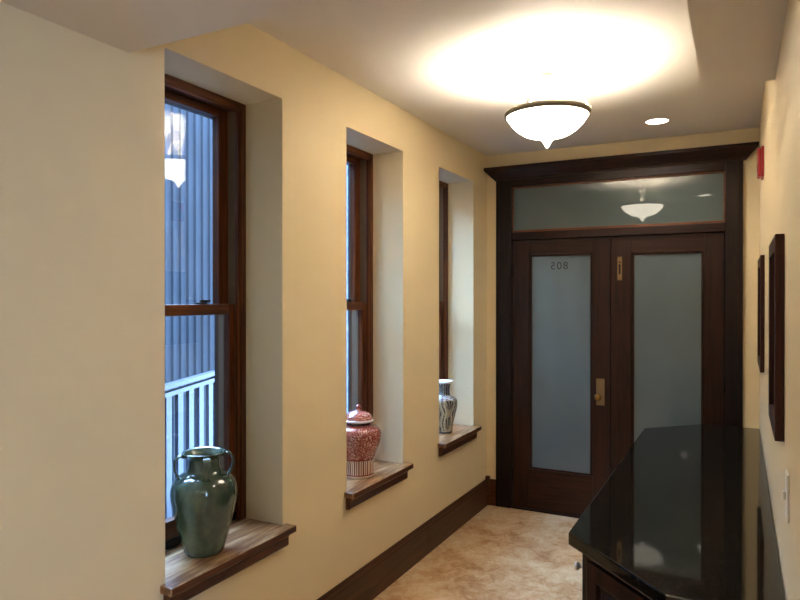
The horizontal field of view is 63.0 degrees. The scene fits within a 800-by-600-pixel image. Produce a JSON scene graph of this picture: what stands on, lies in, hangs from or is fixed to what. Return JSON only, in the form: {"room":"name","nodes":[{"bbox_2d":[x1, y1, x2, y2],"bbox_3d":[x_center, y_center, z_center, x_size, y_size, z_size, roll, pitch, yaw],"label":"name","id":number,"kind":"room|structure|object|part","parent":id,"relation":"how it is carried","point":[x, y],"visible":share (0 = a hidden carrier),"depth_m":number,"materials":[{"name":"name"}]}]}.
{"room":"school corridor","nodes":[
{"label":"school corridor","id":0,"kind":"room"},
{"bbox_2d":[0,2,486,599],"bbox_3d":[-1.356,0.144,1.554,0.360,2.900,8.320,0,0,28],"label":"wall","id":1,"kind":"structure","parent":0,"point":[82,117],"depth_m":2.56,"materials":[{"name":"beige paint"}]},
{"bbox_2d":[160,73,295,599],"bbox_3d":[-0.814,0.097,2.596,0.477,1.918,0.694,0,0,28],"label":"window","id":2,"kind":"structure","parent":1,"relation":"in","point":[249,541],"depth_m":2.84,"materials":[{"name":"brown wood"}]},
{"bbox_3d":[-0.964,0.037,2.674,0.017,1.798,0.622,0,0,28],"label":"storm frame","id":3,"kind":"part","parent":2,"relation":"part of","materials":[{"name":"black"}]},
{"bbox_3d":[-0.906,-0.384,2.642,0.038,0.893,0.446,0,0,28],"label":"sash rail","id":4,"kind":"part","parent":2,"relation":"part of","materials":[{"name":"brown wood"}]},
{"bbox_3d":[-0.871,0.477,2.627,0.034,0.918,0.490,0,0,28],"label":"sash rail","id":5,"kind":"part","parent":2,"relation":"part of","materials":[{"name":"brown wood"}]},
{"bbox_3d":[-0.912,0.950,2.651,0.136,0.032,0.644,0,0,28],"label":"frame sill","id":6,"kind":"part","parent":2,"relation":"part of","materials":[{"name":"black metal"}]},
{"bbox_2d":[170,446,236,557],"bbox_3d":[-0.753,0.773,2.508,0.247,0.386,0.247,0,0,-22],"label":"vase","id":7,"kind":"object","parent":2,"relation":"on","point":[203,497],"visible":1,"depth_m":2.43,"materials":[{"name":"green ceramic"}]},
{"bbox_3d":[-0.836,0.634,2.473,0.048,0.092,0.030,0,0,-22],"label":"handle","id":8,"kind":"part","parent":7,"relation":"part of","materials":[{"name":"green ceramic"}]},
{"bbox_3d":[-0.719,0.634,2.424,0.030,0.092,0.048,0,0,-22],"label":"handle","id":9,"kind":"part","parent":7,"relation":"part of","materials":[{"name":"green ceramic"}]},
{"bbox_3d":[-0.670,0.634,2.541,0.048,0.092,0.030,0,0,-22],"label":"handle","id":10,"kind":"part","parent":7,"relation":"part of","materials":[{"name":"green ceramic"}]},
{"bbox_3d":[-0.906,-0.384,2.642,0.038,0.893,0.562,0,0,28],"label":"sash","id":11,"kind":"part","parent":2,"relation":"part of","materials":[{"name":"brown wood"}]},
{"bbox_3d":[-0.726,0.980,2.554,0.276,0.028,0.694,0,0,28],"label":"sill","id":12,"kind":"part","parent":2,"relation":"part of","materials":[{"name":"brown wood"}]},
{"bbox_3d":[-0.871,0.477,2.627,0.034,0.918,0.562,0,0,28],"label":"sash","id":13,"kind":"part","parent":2,"relation":"part of","materials":[{"name":"brown wood"}]},
{"bbox_3d":[-0.893,0.052,2.637,0.140,1.828,0.646,0,0,28],"label":"frame","id":14,"kind":"part","parent":2,"relation":"part of","materials":[{"name":"brown wood"}]},
{"bbox_2d":[344,144,412,509],"bbox_3d":[-0.285,0.088,3.611,0.477,1.908,0.664,0,0,28],"label":"window","id":15,"kind":"structure","parent":1,"relation":"in","point":[387,474],"depth_m":3.86,"materials":[{"name":"brown wood"}]},
{"bbox_3d":[-0.435,0.028,3.689,0.017,1.788,0.592,0,0,28],"label":"storm frame","id":16,"kind":"part","parent":15,"relation":"part of","materials":[{"name":"white"}]},
{"bbox_3d":[-0.377,-0.388,3.657,0.038,0.893,0.416,0,0,28],"label":"sash rail","id":17,"kind":"part","parent":15,"relation":"part of","materials":[{"name":"brown wood"}]},
{"bbox_3d":[-0.342,0.468,3.642,0.034,0.908,0.460,0,0,28],"label":"sash rail","id":18,"kind":"part","parent":15,"relation":"part of","materials":[{"name":"brown wood"}]},
{"bbox_3d":[-0.377,-0.388,3.657,0.038,0.893,0.532,0,0,28],"label":"sash","id":19,"kind":"part","parent":15,"relation":"part of","materials":[{"name":"brown wood"}]},
{"bbox_3d":[-0.364,0.043,3.652,0.140,1.818,0.616,0,0,28],"label":"frame","id":20,"kind":"part","parent":15,"relation":"part of","materials":[{"name":"brown wood"}]},
{"bbox_3d":[-0.342,0.468,3.642,0.034,0.908,0.532,0,0,28],"label":"sash","id":21,"kind":"part","parent":15,"relation":"part of","materials":[{"name":"brown wood"}]},
{"bbox_2d":[347,404,381,478],"bbox_3d":[-0.227,0.760,3.545,0.254,0.386,0.254,0,0,-17],"label":"ginger jar","id":22,"kind":"object","parent":15,"relation":"on","point":[363,436],"visible":0.74,"depth_m":3.46,"materials":[{"name":"red ceramic"}]},
{"bbox_3d":[-0.227,0.606,3.544,0.156,0.078,0.156,0,0,10],"label":"lid","id":23,"kind":"part","parent":22,"relation":"part of","materials":[{"name":"red ceramic"}]},
{"bbox_3d":[-0.197,0.967,3.568,0.276,0.028,0.664,0,0,28],"label":"sill","id":24,"kind":"part","parent":15,"relation":"part of","materials":[{"name":"brown wood"}]},
{"bbox_2d":[317,479,487,599],"bbox_3d":[-1.169,1.495,1.507,0.019,0.198,8.000,0,0,28],"label":"baseboard","id":25,"kind":"structure","parent":1,"relation":"attached to","point":[377,575],"depth_m":3.83,"materials":[{"name":"brown wood"}]},
{"bbox_2d":[438,180,481,456],"bbox_3d":[0.236,0.074,4.611,0.477,1.888,0.665,0,0,28],"label":"window","id":26,"kind":"structure","parent":1,"relation":"in","point":[461,435],"depth_m":4.86,"materials":[{"name":"brown wood"}]},
{"bbox_3d":[0.180,0.455,4.642,0.034,0.888,0.533,0,0,28],"label":"sash","id":27,"kind":"part","parent":26,"relation":"part of","materials":[{"name":"brown wood"}]},
{"bbox_3d":[0.158,0.029,4.652,0.140,1.798,0.617,0,0,28],"label":"frame","id":28,"kind":"part","parent":26,"relation":"part of","materials":[{"name":"brown wood"}]},
{"bbox_2d":[439,379,457,433],"bbox_3d":[0.305,0.748,4.587,0.198,0.362,0.198,0,0,16],"label":"vase","id":29,"kind":"object","parent":26,"relation":"on","point":[448,403],"visible":0.62,"depth_m":4.52,"materials":[{"name":"white ceramic"}]},
{"bbox_3d":[0.325,0.943,4.569,0.276,0.028,0.665,0,0,28],"label":"sill","id":30,"kind":"part","parent":26,"relation":"part of","materials":[{"name":"brown wood"}]},
{"bbox_2d":[0,0,787,88],"bbox_3d":[0.292,-1.041,-0.437,4.400,0.515,5.920,0,0,28],"label":"ceiling","id":31,"kind":"structure","parent":0,"point":[736,42],"depth_m":1.85,"materials":[{"name":"beige paint"}]},
{"bbox_2d":[373,505,581,599],"bbox_3d":[0.656,1.658,0.444,4.960,0.120,8.200,0,0,28],"label":"floor","id":32,"kind":"structure","parent":0,"point":[501,553],"depth_m":3.92,"materials":[{"name":"beige stone"}]},
{"bbox_2d":[575,554,650,599],"bbox_3d":[1.299,1.211,2.940,0.627,0.756,2.614,0,0,28],"label":"base cabinet","id":33,"kind":"object","parent":32,"relation":"on","point":[598,583],"visible":0.09,"depth_m":2.12,"materials":[{"name":"brown wood"}]},
{"bbox_3d":[0.633,0.941,2.304,0.033,0.031,0.031,0,0,28],"label":"knob","id":34,"kind":"part","parent":33,"relation":"part of","materials":[{"name":"silver metal"}]},
{"bbox_3d":[0.747,1.168,2.466,0.020,0.625,0.451,0,0,28],"label":"door","id":35,"kind":"part","parent":33,"relation":"part of","materials":[{"name":"brown wood"}]},
{"bbox_3d":[0.696,1.180,2.009,0.015,0.491,0.289,0,0,-17],"label":"door panel","id":36,"kind":"part","parent":33,"relation":"part of","materials":[{"name":"brown wood"}]},
{"bbox_2d":[568,424,784,599],"bbox_3d":[1.300,0.811,2.941,0.627,0.042,2.690,0,0,28],"label":"countertop","id":37,"kind":"structure","parent":33,"relation":"on","point":[686,512],"depth_m":2.34,"materials":[{"name":"black stone"}]},
{"bbox_2d":[249,0,764,155],"bbox_3d":[0.721,-1.209,3.142,1.851,0.206,3.335,0,0,28],"label":"ceiling","id":38,"kind":"structure","parent":0,"point":[456,66],"depth_m":3.01,"materials":[{"name":"beige paint"}]},
{"bbox_2d":[504,64,591,147],"bbox_3d":[0.702,-0.914,3.114,0.404,0.383,0.408,0,0,28],"label":"ceiling lamp","id":39,"kind":"object","parent":38,"relation":"hanging from","point":[548,119],"visible":1,"depth_m":3.02,"materials":[{"name":"white glass"}]},
{"bbox_3d":[0.627,-0.994,3.017,0.041,0.203,0.166,0,0,28],"label":"support arm","id":40,"kind":"part","parent":39,"relation":"part of","materials":[{"name":"silver metal"}]},
{"bbox_3d":[0.655,-0.995,3.230,0.014,0.203,0.169,0,0,-22],"label":"support arm","id":41,"kind":"part","parent":39,"relation":"part of","materials":[{"name":"silver metal"}]},
{"bbox_3d":[0.703,-0.809,3.116,0.386,0.173,0.386,0,0,28],"label":"lamp shade","id":42,"kind":"part","parent":39,"relation":"part of","materials":[{"name":"white glass"}]},
{"bbox_3d":[0.826,-0.995,3.099,0.169,0.203,0.014,0,0,8],"label":"support arm","id":43,"kind":"part","parent":39,"relation":"part of","materials":[{"name":"silver metal"}]},
{"bbox_2d":[644,118,669,124],"bbox_3d":[1.594,-1.107,4.045,0.154,0.004,0.154,0,0,28],"label":"recessed light","id":44,"kind":"object","parent":38,"relation":"in","point":[654,121],"visible":1,"depth_m":4.04,"materials":[{"name":"beige plastic"}]},
{"bbox_2d":[487,127,759,479],"bbox_3d":[1.520,0.132,4.679,1.851,2.900,0.120,0,0,28],"label":"wall","id":45,"kind":"structure","parent":0,"point":[751,184],"depth_m":4.40,"materials":[{"name":"beige paint"}]},
{"bbox_2d":[485,475,495,505],"bbox_3d":[0.701,1.470,5.026,0.082,0.222,0.030,0,0,28],"label":"baseboard","id":46,"kind":"structure","parent":45,"relation":"attached to","point":[492,486],"depth_m":5.02,"materials":[{"name":"brown wood"}]},
{"bbox_2d":[512,237,610,515],"bbox_3d":[1.167,0.560,4.788,0.724,2.016,0.111,0,0,28],"label":"door","id":47,"kind":"structure","parent":45,"relation":"in","point":[561,369],"depth_m":4.80,"materials":[{"name":"brown wood"}]},
{"bbox_3d":[1.186,0.466,4.814,0.439,1.589,0.006,0,0,28],"label":"glass pane","id":48,"kind":"part","parent":47,"relation":"part of","materials":[{"name":"grey glass"}]},
{"bbox_3d":[1.187,0.560,4.816,0.467,2.016,0.043,0,0,28],"label":"rail","id":49,"kind":"part","parent":47,"relation":"part of","materials":[{"name":"brown wood"}]},
{"bbox_3d":[1.409,0.690,4.636,0.050,0.050,0.063,0,0,28],"label":"knob","id":50,"kind":"part","parent":47,"relation":"part of","materials":[{"name":"gold metal"}]},
{"bbox_3d":[1.431,0.657,4.659,0.058,0.190,0.008,0,0,28],"label":"handle plate","id":51,"kind":"part","parent":47,"relation":"part of","materials":[{"name":"brown metal"}]},
{"bbox_2d":[512,170,724,232],"bbox_3d":[1.501,-0.681,4.632,1.448,0.344,0.034,0,0,28],"label":"window","id":52,"kind":"structure","parent":45,"relation":"in","point":[699,197],"depth_m":4.60,"materials":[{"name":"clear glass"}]},
{"bbox_2d":[484,141,758,517],"bbox_3d":[1.497,0.288,4.636,1.842,2.589,0.178,0,0,28],"label":"trim","id":53,"kind":"structure","parent":45,"relation":"attached to","point":[729,158],"depth_m":4.60,"materials":[{"name":"brown wood"}]},
{"bbox_3d":[1.514,-0.886,4.654,1.460,0.064,0.122,0,0,28],"label":"head casing","id":54,"kind":"part","parent":53,"relation":"part of","materials":[{"name":"brown wood"}]},
{"bbox_3d":[1.474,-0.957,4.587,1.842,0.099,0.078,0,0,28],"label":"cornice","id":55,"kind":"part","parent":53,"relation":"part of","materials":[{"name":"brown wood"}]},
{"bbox_2d":[611,232,724,473],"bbox_3d":[1.826,0.561,4.473,0.728,2.016,0.061,0,0,28],"label":"door","id":56,"kind":"structure","parent":45,"relation":"in","point":[668,291],"depth_m":4.48,"materials":[{"name":"brown wood"}]},
{"bbox_3d":[1.833,0.473,4.478,0.435,1.579,0.006,0,0,28],"label":"glass pane","id":57,"kind":"part","parent":56,"relation":"part of","materials":[{"name":"grey glass"}]},
{"bbox_3d":[1.833,0.561,4.479,0.463,2.016,0.043,0,0,28],"label":"rail","id":58,"kind":"part","parent":56,"relation":"part of","materials":[{"name":"brown wood"}]},
{"bbox_2d":[759,0,799,599],"bbox_3d":[1.397,0.141,2.290,0.140,2.900,4.470,0,0,28],"label":"wall","id":59,"kind":"structure","parent":0,"point":[780,114],"depth_m":1.75,"materials":[{"name":"beige paint"}]},
{"bbox_2d":[757,146,763,179],"bbox_3d":[1.914,-0.726,3.466,0.031,0.160,0.124,0,0,28],"label":"fire alarm","id":60,"kind":"object","parent":59,"relation":"attached to","point":[760,152],"visible":1,"depth_m":3.42,"materials":[{"name":"red plastic"}]},
{"bbox_3d":[1.923,-0.726,3.462,0.011,0.160,0.124,0,0,28],"label":"plate","id":61,"kind":"part","parent":60,"relation":"part of","materials":[{"name":"red plastic"}]},
{"bbox_2d":[757,255,764,372],"bbox_3d":[1.961,0.069,3.546,0.019,0.595,0.580,0,0,28],"label":"picture frame","id":62,"kind":"object","parent":59,"relation":"attached to","point":[761,261],"visible":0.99,"depth_m":3.29,"materials":[{"name":"brown wood"}]},
{"bbox_3d":[1.961,0.069,3.546,0.003,0.509,0.494,0,0,28],"label":"glass pane","id":63,"kind":"part","parent":62,"relation":"part of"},
{"bbox_2d":[768,234,784,441],"bbox_3d":[1.163,0.104,2.020,0.023,0.580,0.455,0,0,28],"label":"picture frame","id":64,"kind":"object","parent":59,"relation":"attached to","point":[777,245],"visible":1,"depth_m":1.82,"materials":[{"name":"brown wood"}]},
{"bbox_3d":[1.165,0.104,2.019,0.003,0.494,0.369,0,0,28],"label":"glass pane","id":65,"kind":"part","parent":64,"relation":"part of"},
{"bbox_2d":[782,469,788,522],"bbox_3d":[0.984,0.499,1.666,0.013,0.120,0.072,0,0,28],"label":"wall switch","id":66,"kind":"object","parent":59,"relation":"attached to","point":[785,494],"visible":1,"depth_m":1.64,"materials":[{"name":"beige plastic"}]},
{"bbox_3d":[0.988,0.499,1.665,0.005,0.120,0.072,0,0,28],"label":"plate","id":67,"kind":"part","parent":66,"relation":"part of","materials":[{"name":"beige plastic"}]},
{"label":"outside","id":68,"kind":"structure","parent":0,"visible":0},
{"bbox_3d":[-4.176,4.678,5.906,8.630,0.200,21.000,0,0,28],"label":"ground","id":69,"kind":"structure","parent":68,"visible":0},
{"bbox_2d":[165,104,214,516],"bbox_3d":[-4.114,1.177,5.990,3.050,6.800,5.230,0,0,28],"label":"building","id":70,"kind":"structure","parent":69,"relation":"on","point":[189,340],"depth_m":6.56,"materials":[{"name":"metal"}]},
{"bbox_2d":[346,165,347,412],"bbox_3d":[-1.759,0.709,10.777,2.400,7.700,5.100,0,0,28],"label":"window pane","id":71,"kind":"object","parent":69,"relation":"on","point":[346,165],"visible":0.02,"depth_m":10.00,"materials":[{"name":"glass"}]},
{"bbox_3d":[-2.890,0.343,1.977,2.730,8.500,1.250,0,0,28],"label":"brick wing","id":72,"kind":"object","parent":69,"relation":"on","visible":0},
{"bbox_3d":[-1.415,1.587,3.502,1.400,0.100,2.790,0,0,28],"label":"deck","id":73,"kind":"object","parent":72,"relation":"attached to","visible":0},
{"bbox_2d":[165,370,214,518],"bbox_3d":[-1.527,1.034,3.574,0.062,1.005,2.679,0,0,6],"label":"balcony railing","id":74,"kind":"object","parent":73,"relation":"on","point":[210,383],"visible":0.23,"depth_m":4.40,"materials":[{"name":"grey paint"}]},
{"bbox_3d":[-1.528,0.546,3.562,0.060,0.030,2.659,0,0,6],"label":"rail","id":75,"kind":"part","parent":74,"relation":"part of","materials":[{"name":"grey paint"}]},
{"bbox_3d":[-1.380,1.032,4.886,0.050,1.000,0.040,0,0,6],"label":"post","id":76,"kind":"part","parent":74,"relation":"part of","materials":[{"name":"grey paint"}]}
]}

